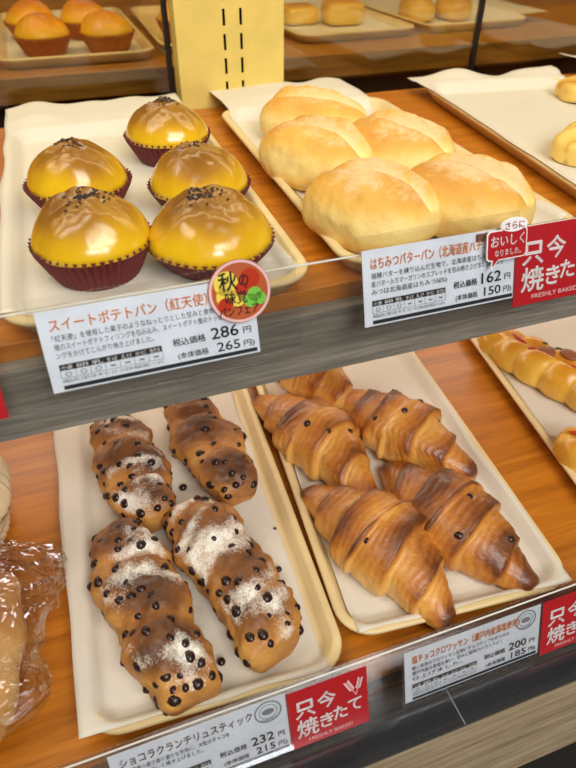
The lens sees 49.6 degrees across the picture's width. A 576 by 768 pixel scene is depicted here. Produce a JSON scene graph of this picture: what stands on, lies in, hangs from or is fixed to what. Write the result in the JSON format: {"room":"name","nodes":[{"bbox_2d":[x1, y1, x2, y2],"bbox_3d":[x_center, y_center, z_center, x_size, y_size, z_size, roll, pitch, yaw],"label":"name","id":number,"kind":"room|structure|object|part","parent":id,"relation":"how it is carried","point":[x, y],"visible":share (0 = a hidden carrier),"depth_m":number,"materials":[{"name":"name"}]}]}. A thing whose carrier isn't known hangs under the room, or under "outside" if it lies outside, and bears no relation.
{"room":"food shop","nodes":[
{"label":"food shop","id":0,"kind":"room"},
{"bbox_2d":[0,130,307,332],"bbox_3d":[-0.135,-0.161,0.531,0.200,0.015,0.385,-12,41,-15],"label":"baking tray","id":1,"kind":"object","parent":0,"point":[280,285],"visible":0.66,"depth_m":0.42,"materials":[{"name":"beige plastic"}]},
{"bbox_2d":[0,93,298,315],"bbox_3d":[-0.154,-0.190,0.559,0.194,0.018,0.443,-12,41,-15],"label":"paper","id":2,"kind":"object","parent":1,"relation":"on","point":[25,285],"visible":0.35,"depth_m":0.52,"materials":[{"name":"white paper"}]},
{"bbox_2d":[22,137,131,208],"bbox_3d":[-0.169,-0.167,0.499,0.086,0.054,0.086,-14,41,-17],"label":"bun","id":3,"kind":"object","parent":2,"relation":"on","point":[70,162],"visible":0.79,"depth_m":0.47,"materials":[{"name":"yellow food"}]},
{"bbox_2d":[22,166,131,208],"bbox_3d":[-0.169,-0.155,0.508,0.086,0.024,0.086,-14,41,-17],"label":"cup","id":4,"kind":"object","parent":3,"relation":"on","point":[117,181],"depth_m":0.48,"materials":[{"name":"red paper"}]},
{"bbox_2d":[27,186,150,291],"bbox_3d":[-0.132,-0.101,0.417,0.082,0.056,0.082,-1,39,-2],"label":"bun","id":5,"kind":"object","parent":2,"relation":"on","point":[86,238],"visible":1,"depth_m":0.40,"materials":[{"name":"yellow food"}]},
{"bbox_2d":[27,222,150,291],"bbox_3d":[-0.132,-0.089,0.426,0.082,0.026,0.082,-1,39,-2],"label":"cup","id":6,"kind":"object","parent":5,"relation":"on","point":[107,263],"depth_m":0.40,"materials":[{"name":"red paper"}]},
{"bbox_2d":[123,96,210,166],"bbox_3d":[-0.115,-0.242,0.592,0.083,0.054,0.083,28,47,30],"label":"bun","id":7,"kind":"object","parent":2,"relation":"on","point":[158,126],"visible":0.88,"depth_m":0.57,"materials":[{"name":"yellow food"}]},
{"bbox_2d":[123,127,210,166],"bbox_3d":[-0.115,-0.231,0.601,0.082,0.024,0.082,28,47,30],"label":"cup","id":8,"kind":"object","parent":7,"relation":"on","point":[148,145],"depth_m":0.57,"materials":[{"name":"red paper"}]},
{"bbox_2d":[147,140,251,206],"bbox_3d":[-0.071,-0.167,0.501,0.084,0.053,0.084,12,41,14],"label":"bun","id":9,"kind":"object","parent":2,"relation":"on","point":[189,164],"visible":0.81,"depth_m":0.48,"materials":[{"name":"yellow food"}]},
{"bbox_2d":[147,173,251,206],"bbox_3d":[-0.071,-0.155,0.511,0.084,0.022,0.084,12,41,14],"label":"cup","id":10,"kind":"object","parent":2,"relation":"on","point":[161,189],"depth_m":0.48,"materials":[{"name":"red paper"}]},
{"bbox_2d":[148,184,274,280],"bbox_3d":[-0.053,-0.107,0.428,0.090,0.052,0.090,-25,46,-28],"label":"bun","id":11,"kind":"object","parent":2,"relation":"on","point":[197,231],"visible":0.94,"depth_m":0.41,"materials":[{"name":"yellow food"}]},
{"bbox_2d":[148,224,274,280],"bbox_3d":[-0.053,-0.095,0.438,0.090,0.021,0.090,-25,46,-28],"label":"cup","id":12,"kind":"object","parent":11,"relation":"on","point":[200,262],"depth_m":0.40,"materials":[{"name":"red paper"}]},
{"bbox_2d":[0,73,575,442],"bbox_3d":[0.140,-0.221,0.648,2.200,0.096,0.461,-13,41,-15],"label":"display shelf","id":13,"kind":"object","parent":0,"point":[313,326],"visible":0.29,"depth_m":0.44,"materials":[{"name":"brown wood"}]},
{"bbox_2d":[0,388,8,419],"bbox_3d":[-0.199,0.005,0.345,0.072,0.046,0.015,-13,41,-15],"label":"sign","id":14,"kind":"object","parent":13,"relation":"attached to","point":[3,410],"visible":1,"depth_m":0.36,"materials":[{"name":"red"}]},
{"bbox_2d":[33,258,296,393],"bbox_3d":[-0.068,-0.036,0.371,0.158,0.061,0.018,-13,41,-15],"label":"price card","id":15,"kind":"object","parent":13,"relation":"attached to","point":[92,344],"visible":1,"depth_m":0.37,"materials":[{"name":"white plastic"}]},
{"bbox_2d":[64,361,161,382],"bbox_3d":[-0.103,-0.007,0.371,0.059,0.002,0.001,-13,24,-15],"label":"print","id":16,"kind":"object","parent":15,"relation":"attached to","point":[158,361],"depth_m":0.37},
{"bbox_2d":[222,97,573,271],"bbox_3d":[0.075,-0.208,0.592,0.200,0.015,0.385,-12,41,-14],"label":"baking tray","id":17,"kind":"object","parent":13,"relation":"on","point":[377,104],"visible":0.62,"depth_m":0.53,"materials":[{"name":"beige plastic"}]},
{"bbox_2d":[210,77,566,254],"bbox_3d":[0.059,-0.242,0.626,0.187,0.017,0.438,-12,41,-14],"label":"paper","id":18,"kind":"object","parent":17,"relation":"on","point":[251,100],"visible":0.21,"depth_m":0.72,"materials":[{"name":"white paper"}]},
{"bbox_2d":[259,85,366,133],"bbox_3d":[0.026,-0.275,0.638,0.112,0.049,0.075,11,40,12],"label":"bread","id":19,"kind":"object","parent":18,"relation":"on","point":[290,102],"visible":0.48,"depth_m":0.62,"materials":[{"name":"beige food"}]},
{"bbox_2d":[259,114,372,190],"bbox_3d":[0.025,-0.208,0.553,0.110,0.052,0.084,27,46,29],"label":"bread","id":20,"kind":"object","parent":18,"relation":"on","point":[297,151],"visible":0.72,"depth_m":0.53,"materials":[{"name":"beige food"}]},
{"bbox_2d":[302,158,440,253],"bbox_3d":[0.062,-0.136,0.464,0.104,0.053,0.086,28,47,30],"label":"bread","id":21,"kind":"object","parent":18,"relation":"on","point":[361,204],"visible":0.93,"depth_m":0.44,"materials":[{"name":"beige food"}]},
{"bbox_2d":[353,109,455,169],"bbox_3d":[0.097,-0.215,0.562,0.108,0.052,0.087,27,46,28],"label":"bread","id":22,"kind":"object","parent":18,"relation":"on","point":[408,139],"visible":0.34,"depth_m":0.53,"materials":[{"name":"beige food"}]},
{"bbox_2d":[411,153,535,237],"bbox_3d":[0.137,-0.146,0.479,0.104,0.050,0.087,27,46,28],"label":"bread","id":23,"kind":"object","parent":18,"relation":"on","point":[476,192],"visible":0.55,"depth_m":0.45,"materials":[{"name":"beige food"}]},
{"bbox_2d":[358,228,513,327],"bbox_3d":[0.102,-0.076,0.418,0.123,0.060,0.019,-13,41,-15],"label":"price card","id":24,"kind":"object","parent":13,"relation":"attached to","point":[427,277],"visible":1,"depth_m":0.42,"materials":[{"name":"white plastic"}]},
{"bbox_2d":[373,301,444,317],"bbox_3d":[0.082,-0.050,0.421,0.055,0.002,0.001,-13,24,-15],"label":"print","id":25,"kind":"object","parent":24,"relation":"attached to","point":[444,301],"depth_m":0.42},
{"bbox_2d":[486,217,527,270],"bbox_3d":[0.148,-0.096,0.423,0.032,0.032,0.009,-15,42,-18],"label":"tag","id":26,"kind":"object","parent":24,"relation":"attached to","point":[508,242],"visible":1,"depth_m":0.42,"materials":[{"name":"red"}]},
{"bbox_2d":[427,78,575,198],"bbox_3d":[0.308,-0.273,0.673,0.200,0.015,0.385,-8,40,-10],"label":"baking tray","id":27,"kind":"object","parent":13,"relation":"on","point":[532,162],"visible":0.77,"depth_m":0.63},
{"bbox_2d":[408,65,575,184],"bbox_3d":[0.298,-0.293,0.687,0.208,0.020,0.393,-8,40,-10],"label":"paper","id":28,"kind":"object","parent":27,"relation":"on","point":[522,106],"visible":0.88,"depth_m":0.76,"materials":[{"name":"white paper"}]},
{"bbox_2d":[550,121,575,166],"bbox_3d":[0.300,-0.245,0.615,0.102,0.032,0.058,-32,49,-33],"label":"pastry","id":29,"kind":"object","parent":28,"relation":"on","point":[563,145],"visible":1,"depth_m":0.59,"materials":[{"name":"yellow food"}]},
{"bbox_2d":[555,75,575,102],"bbox_3d":[0.397,-0.367,0.770,0.121,0.026,0.084,0,39,0],"label":"pastry","id":30,"kind":"object","parent":28,"relation":"on","point":[565,89],"visible":1,"depth_m":0.76,"materials":[{"name":"yellow food"}]},
{"bbox_2d":[512,218,575,307],"bbox_3d":[0.193,-0.088,0.448,0.072,0.054,0.017,-13,41,-15],"label":"sign","id":31,"kind":"object","parent":13,"relation":"attached to","point":[547,269],"visible":1,"depth_m":0.45,"materials":[{"name":"red"}]},
{"bbox_2d":[467,0,485,70],"bbox_3d":[0.262,-0.607,0.763,0.007,0.600,0.008,-13,41,-15],"label":"post","id":32,"kind":"object","parent":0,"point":[481,3],"visible":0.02,"depth_m":0.86,"materials":[{"name":"black metal"}]},
{"bbox_3d":[0.060,0.646,1.242,6.500,0.050,7.000,-13,41,-15],"label":"floor","id":33,"kind":"structure","parent":0,"visible":0},
{"bbox_2d":[167,0,283,109],"bbox_3d":[-0.072,-0.187,0.918,0.129,1.550,0.031,-13,41,-15],"label":"upright","id":34,"kind":"object","parent":33,"relation":"on","point":[217,45],"visible":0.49,"depth_m":0.73,"materials":[{"name":"beige paint"}]},
{"bbox_2d":[0,339,575,767],"bbox_3d":[0.160,0.243,0.945,2.200,0.950,0.693,-13,41,-15],"label":"shelf","id":35,"kind":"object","parent":33,"relation":"on","point":[521,713],"depth_m":0.50,"materials":[{"name":"brown wood"}]},
{"bbox_2d":[0,457,11,544],"bbox_3d":[-0.352,0.125,0.522,0.238,0.053,0.122,-13,41,-15],"label":"bread","id":36,"kind":"object","parent":35,"relation":"on","point":[5,475],"visible":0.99,"depth_m":0.54,"materials":[{"name":"beige food"}]},
{"bbox_2d":[0,538,65,739],"bbox_3d":[-0.226,0.175,0.427,0.158,0.103,0.156,-10,40,-12],"label":"plastic bag","id":37,"kind":"object","parent":35,"relation":"on","point":[32,563],"visible":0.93,"depth_m":0.44,"materials":[{"name":"clear plastic"}]},
{"bbox_2d":[0,571,27,741],"bbox_3d":[-0.213,0.194,0.449,0.045,0.045,0.128,-9,40,-11],"label":"bread","id":38,"kind":"object","parent":37,"relation":"in","point":[13,626],"visible":0.98,"depth_m":0.45,"materials":[{"name":"brown food"}]},
{"bbox_2d":[107,693,291,767],"bbox_3d":[-0.056,0.244,0.413,0.122,0.055,0.018,-13,41,-15],"label":"price card","id":39,"kind":"object","parent":35,"relation":"on","point":[238,738],"visible":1,"depth_m":0.41,"materials":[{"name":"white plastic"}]},
{"bbox_2d":[97,388,341,734],"bbox_3d":[-0.098,0.110,0.580,0.190,0.015,0.385,-10,40,-13],"label":"baking tray","id":40,"kind":"object","parent":35,"relation":"on","point":[325,628],"visible":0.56,"depth_m":0.52,"materials":[{"name":"beige plastic"}]},
{"bbox_2d":[54,392,329,738],"bbox_3d":[-0.117,0.105,0.578,0.197,0.016,0.396,-10,40,-13],"label":"paper","id":41,"kind":"object","parent":40,"relation":"on","point":[102,685],"visible":0.29,"depth_m":0.50,"materials":[{"name":"white paper"}]},
{"bbox_2d":[89,414,175,533],"bbox_3d":[-0.150,0.072,0.589,0.071,0.050,0.154,-18,43,-21],"label":"loaf","id":42,"kind":"object","parent":41,"relation":"on","point":[134,477],"visible":0.87,"depth_m":0.56,"materials":[{"name":"brown food"}]},
{"bbox_2d":[86,518,222,715],"bbox_3d":[-0.109,0.167,0.476,0.072,0.047,0.171,-20,43,-23],"label":"loaf","id":43,"kind":"object","parent":41,"relation":"on","point":[136,587],"visible":1,"depth_m":0.45,"materials":[{"name":"brown food"}]},
{"bbox_2d":[179,484,186,490],"bbox_3d":[-0.100,0.098,0.594,0.008,0.006,0.007,-19,43,-22],"label":"chocolate chip","id":44,"kind":"object","parent":41,"relation":"on","point":[182,487],"visible":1,"depth_m":0.59,"materials":[{"name":"black food"}]},
{"bbox_2d":[163,397,257,505],"bbox_3d":[-0.080,0.056,0.614,0.072,0.043,0.154,-23,45,-26],"label":"loaf","id":45,"kind":"object","parent":41,"relation":"on","point":[212,447],"visible":0.82,"depth_m":0.59,"materials":[{"name":"brown food"}]},
{"bbox_2d":[217,657,225,665],"bbox_3d":[-0.049,0.206,0.462,0.006,0.005,0.006,1,39,1],"label":"chocolate chip","id":46,"kind":"object","parent":41,"relation":"on","point":[221,661],"visible":1,"depth_m":0.46,"materials":[{"name":"black food"}]},
{"bbox_2d":[162,495,303,672],"bbox_3d":[-0.048,0.147,0.499,0.068,0.048,0.162,-22,44,-25],"label":"loaf","id":47,"kind":"object","parent":41,"relation":"on","point":[261,615],"visible":1,"depth_m":0.47,"materials":[{"name":"brown food"}]},
{"bbox_2d":[285,666,368,750],"bbox_3d":[0.029,0.228,0.438,0.060,0.052,0.016,-13,41,-15],"label":"sign","id":48,"kind":"object","parent":35,"relation":"on","point":[321,710],"visible":1,"depth_m":0.44,"materials":[{"name":"red"}]},
{"bbox_2d":[256,351,562,634],"bbox_3d":[0.091,0.065,0.636,0.200,0.015,0.385,-9,40,-11],"label":"baking tray","id":49,"kind":"object","parent":35,"relation":"on","point":[339,607],"visible":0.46,"depth_m":0.52,"materials":[{"name":"beige plastic"}]},
{"bbox_2d":[265,352,571,632],"bbox_3d":[0.092,0.058,0.639,0.187,0.015,0.395,-9,40,-11],"label":"paper","id":50,"kind":"object","parent":49,"relation":"on","point":[403,373],"visible":0.27,"depth_m":0.57,"materials":[{"name":"white paper"}]},
{"bbox_2d":[252,394,376,490],"bbox_3d":[0.029,0.046,0.619,0.082,0.054,0.186,-26,46,-29],"label":"croissant","id":51,"kind":"object","parent":50,"relation":"on","point":[315,436],"visible":0.77,"depth_m":0.59,"materials":[{"name":"brown food"}]},
{"bbox_2d":[280,367,352,413],"bbox_3d":[0.027,-0.015,0.702,0.140,0.044,0.067,24,45,26],"label":"croissant","id":52,"kind":"object","parent":50,"relation":"on","point":[334,386],"visible":0.3,"depth_m":0.68,"materials":[{"name":"brown food"}]},
{"bbox_2d":[301,484,455,634],"bbox_3d":[0.078,0.125,0.523,0.087,0.053,0.172,-27,46,-29],"label":"croissant","id":53,"kind":"object","parent":50,"relation":"on","point":[377,537],"visible":1,"depth_m":0.50,"materials":[{"name":"brown food"}]},
{"bbox_2d":[344,389,477,481],"bbox_3d":[0.115,0.040,0.629,0.082,0.051,0.168,-31,49,-33],"label":"croissant","id":54,"kind":"object","parent":50,"relation":"on","point":[398,427],"visible":0.84,"depth_m":0.60,"materials":[{"name":"brown food"}]},
{"bbox_2d":[380,461,539,596],"bbox_3d":[0.142,0.111,0.540,0.088,0.054,0.170,-26,46,-29],"label":"croissant","id":55,"kind":"object","parent":50,"relation":"on","point":[466,522],"visible":0.86,"depth_m":0.51,"materials":[{"name":"brown food"}]},
{"bbox_3d":[0.274,0.287,0.575,2.200,0.181,0.020,-13,41,-15],"label":"panel","id":56,"kind":"part","parent":35,"relation":"part of","materials":[{"name":"brown wood"}]},
{"bbox_2d":[401,604,540,703],"bbox_3d":[0.141,0.204,0.472,0.122,0.053,0.017,-13,41,-15],"label":"price card","id":57,"kind":"object","parent":35,"relation":"on","point":[434,667],"visible":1,"depth_m":0.47,"materials":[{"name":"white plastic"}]},
{"bbox_2d":[413,670,475,695],"bbox_3d":[0.119,0.227,0.473,0.056,0.002,0.001,-13,24,-15],"label":"print","id":58,"kind":"object","parent":57,"relation":"attached to","point":[475,670],"depth_m":0.47},
{"bbox_2d":[470,338,575,484],"bbox_3d":[0.344,-0.002,0.721,0.200,0.015,0.385,-7,40,-9],"label":"baking tray","id":59,"kind":"object","parent":35,"relation":"on","point":[537,426],"visible":0.03,"depth_m":0.68,"materials":[{"name":"beige plastic"}]},
{"bbox_2d":[476,316,575,443],"bbox_3d":[0.343,-0.015,0.729,0.174,0.016,0.381,-7,40,-9],"label":"paper","id":60,"kind":"object","parent":59,"relation":"on","point":[554,416],"visible":0.23,"depth_m":0.71,"materials":[{"name":"white paper"}]},
{"bbox_2d":[478,329,575,410],"bbox_3d":[0.306,-0.015,0.704,0.062,0.044,0.204,-28,47,-30],"label":"bread","id":61,"kind":"object","parent":60,"relation":"on","point":[541,366],"visible":0.9,"depth_m":0.70,"materials":[{"name":"food"}]},
{"bbox_2d":[553,427,575,471],"bbox_3d":[0.330,0.085,0.583,0.163,0.043,0.064,30,48,31],"label":"bread","id":62,"kind":"object","parent":60,"relation":"on","point":[564,448],"visible":1,"depth_m":0.61,"materials":[{"name":"orange food"}]},
{"bbox_2d":[539,591,575,655],"bbox_3d":[0.228,0.186,0.497,0.064,0.052,0.016,-13,41,-15],"label":"sign","id":63,"kind":"object","parent":35,"relation":"on","point":[558,626],"visible":1,"depth_m":0.49,"materials":[{"name":"red"}]},
{"bbox_3d":[-0.776,-0.375,0.470,1.340,0.600,0.005,-13,41,-15],"label":"glass panel","id":64,"kind":"object","parent":35,"relation":"on","visible":0},
{"bbox_2d":[160,0,174,93],"bbox_3d":[-0.142,-0.517,0.649,0.007,0.600,0.005,-13,41,-15],"label":"strip","id":65,"kind":"object","parent":64,"relation":"attached to","point":[163,6],"visible":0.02,"depth_m":0.74,"materials":[{"name":"black metal"}]},
{"bbox_2d":[0,0,575,127],"bbox_3d":[0.039,-0.464,1.377,3.400,1.500,0.508,-13,41,-15],"label":"display shelf","id":66,"kind":"object","parent":33,"relation":"on","point":[371,65],"visible":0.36,"depth_m":1.05,"materials":[{"name":"brown wood"}]},
{"bbox_2d":[0,7,153,68],"bbox_3d":[-0.377,-0.599,1.068,0.230,0.015,0.420,-13,41,-15],"label":"baking tray","id":67,"kind":"object","parent":66,"relation":"on","point":[146,47],"visible":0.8,"depth_m":0.93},
{"bbox_2d":[5,7,140,57],"bbox_3d":[-0.378,-0.604,1.070,0.203,0.012,0.395,-13,41,-15],"label":"paper","id":68,"kind":"object","parent":67,"relation":"on","point":[75,46],"visible":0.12,"depth_m":1.00,"materials":[{"name":"beige paper"}]},
{"bbox_2d":[3,0,53,34],"bbox_3d":[-0.424,-0.601,1.028,0.086,0.057,0.086,18,42,20],"label":"bun","id":69,"kind":"object","parent":68,"relation":"on","point":[20,8],"visible":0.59,"depth_m":1.00,"materials":[{"name":"orange food"}]},
{"bbox_2d":[3,21,15,34],"bbox_3d":[-0.424,-0.589,1.037,0.086,0.028,0.086,18,42,20],"label":"cup","id":70,"kind":"object","parent":69,"relation":"on","point":[11,25],"depth_m":1.01,"materials":[{"name":"orange paper"}]},
{"bbox_2d":[12,12,71,56],"bbox_3d":[-0.370,-0.528,0.940,0.086,0.055,0.086,-13,41,-15],"label":"bun","id":71,"kind":"object","parent":68,"relation":"on","point":[38,34],"visible":0.98,"depth_m":0.92,"materials":[{"name":"orange food"}]},
{"bbox_2d":[12,32,71,56],"bbox_3d":[-0.371,-0.517,0.949,0.086,0.028,0.086,-13,41,-15],"label":"cup","id":72,"kind":"object","parent":71,"relation":"on","point":[34,44],"depth_m":0.92,"materials":[{"name":"orange paper"}]},
{"bbox_2d":[60,0,103,40],"bbox_3d":[-0.339,-0.609,1.040,0.086,0.056,0.086,7,40,9],"label":"bun","id":73,"kind":"object","parent":68,"relation":"on","point":[73,12],"visible":0.65,"depth_m":1.01,"materials":[{"name":"orange food"}]},
{"bbox_2d":[63,22,81,40],"bbox_3d":[-0.339,-0.598,1.049,0.086,0.028,0.086,7,40,9],"label":"cup","id":74,"kind":"object","parent":73,"relation":"on","point":[73,27],"depth_m":1.02,"materials":[{"name":"orange paper"}]},
{"bbox_2d":[78,10,134,52],"bbox_3d":[-0.280,-0.545,0.962,0.086,0.056,0.086,-2,39,-3],"label":"bun","id":75,"kind":"object","parent":68,"relation":"on","point":[101,31],"visible":1,"depth_m":0.94,"materials":[{"name":"orange food"}]},
{"bbox_2d":[78,28,134,52],"bbox_3d":[-0.280,-0.534,0.971,0.086,0.028,0.086,-2,39,-3],"label":"cup","id":76,"kind":"object","parent":75,"relation":"on","point":[99,40],"depth_m":0.94,"materials":[{"name":"orange paper"}]},
{"bbox_3d":[-0.043,-0.725,1.460,3.400,1.200,0.020,-13,41,-15],"label":"panel","id":77,"kind":"part","parent":66,"relation":"part of","materials":[{"name":"brown wood"}]},
{"bbox_2d":[130,5,172,52],"bbox_3d":[-0.163,-0.652,1.135,0.200,0.015,0.385,-12,41,-15],"label":"baking tray","id":78,"kind":"object","parent":66,"relation":"on","point":[147,15],"visible":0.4,"depth_m":1.18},
{"bbox_2d":[156,2,171,41],"bbox_3d":[-0.176,-0.604,1.031,0.085,0.060,0.085,-25,46,-28],"label":"bun","id":79,"kind":"object","parent":78,"relation":"on","point":[159,18],"visible":0.12,"depth_m":1.01,"materials":[{"name":"orange food"}]},
{"bbox_2d":[156,17,171,41],"bbox_3d":[-0.176,-0.593,1.040,0.085,0.032,0.085,-25,46,-28],"label":"cup","id":80,"kind":"object","parent":79,"relation":"on","point":[159,19],"depth_m":1.02,"materials":[{"name":"orange paper"}]},
{"bbox_3d":[0.104,-0.155,1.390,3.400,1.006,0.020,-13,41,-15],"label":"support panel","id":81,"kind":"part","parent":66,"relation":"part of","materials":[{"name":"brown wood"}]},
{"bbox_2d":[284,0,414,42],"bbox_3d":[0.048,-0.719,1.219,0.230,0.015,0.420,-14,41,-17],"label":"baking tray","id":82,"kind":"object","parent":66,"relation":"on","point":[401,28],"visible":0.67,"depth_m":1.08,"materials":[{"name":"beige plastic"}]},
{"bbox_2d":[284,0,393,33],"bbox_3d":[0.044,-0.728,1.225,0.203,0.012,0.387,-14,41,-17],"label":"paper","id":83,"kind":"object","parent":82,"relation":"on","point":[320,26],"visible":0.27,"depth_m":1.15,"materials":[{"name":"beige paper"}]},
{"bbox_2d":[284,3,318,24],"bbox_3d":[0.018,-0.686,1.156,0.064,0.031,0.060,-17,42,-20],"label":"bread","id":84,"kind":"object","parent":83,"relation":"on","point":[294,13],"visible":0.81,"depth_m":1.14,"materials":[{"name":"food"}]},
{"bbox_2d":[321,0,364,25],"bbox_3d":[0.100,-0.687,1.152,0.073,0.038,0.065,-9,40,-11],"label":"bread","id":85,"kind":"object","parent":83,"relation":"on","point":[333,12],"visible":1,"depth_m":1.13,"materials":[{"name":"food"}]},
{"bbox_2d":[364,3,525,32],"bbox_3d":[0.274,-0.780,1.295,0.230,0.015,0.420,-15,41,-18],"label":"baking tray","id":86,"kind":"object","parent":66,"relation":"on","point":[496,23],"visible":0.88,"depth_m":1.15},
{"bbox_2d":[357,0,548,23],"bbox_3d":[0.307,-0.798,1.312,0.282,0.014,0.383,-15,41,-18],"label":"paper","id":87,"kind":"object","parent":86,"relation":"on","point":[391,6],"visible":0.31,"depth_m":1.26,"materials":[{"name":"beige paper"}]},
{"bbox_2d":[398,0,434,21],"bbox_3d":[0.246,-0.724,1.192,0.067,0.048,0.092,-3,39,-4],"label":"bread roll","id":88,"kind":"object","parent":87,"relation":"on","point":[418,10],"visible":0.87,"depth_m":1.16,"materials":[{"name":"orange food"}]},
{"bbox_2d":[435,0,472,20],"bbox_3d":[0.321,-0.732,1.204,0.069,0.045,0.093,-3,39,-4],"label":"bread roll","id":89,"kind":"object","parent":87,"relation":"on","point":[450,10],"visible":0.99,"depth_m":1.18,"materials":[{"name":"food"}]}
]}

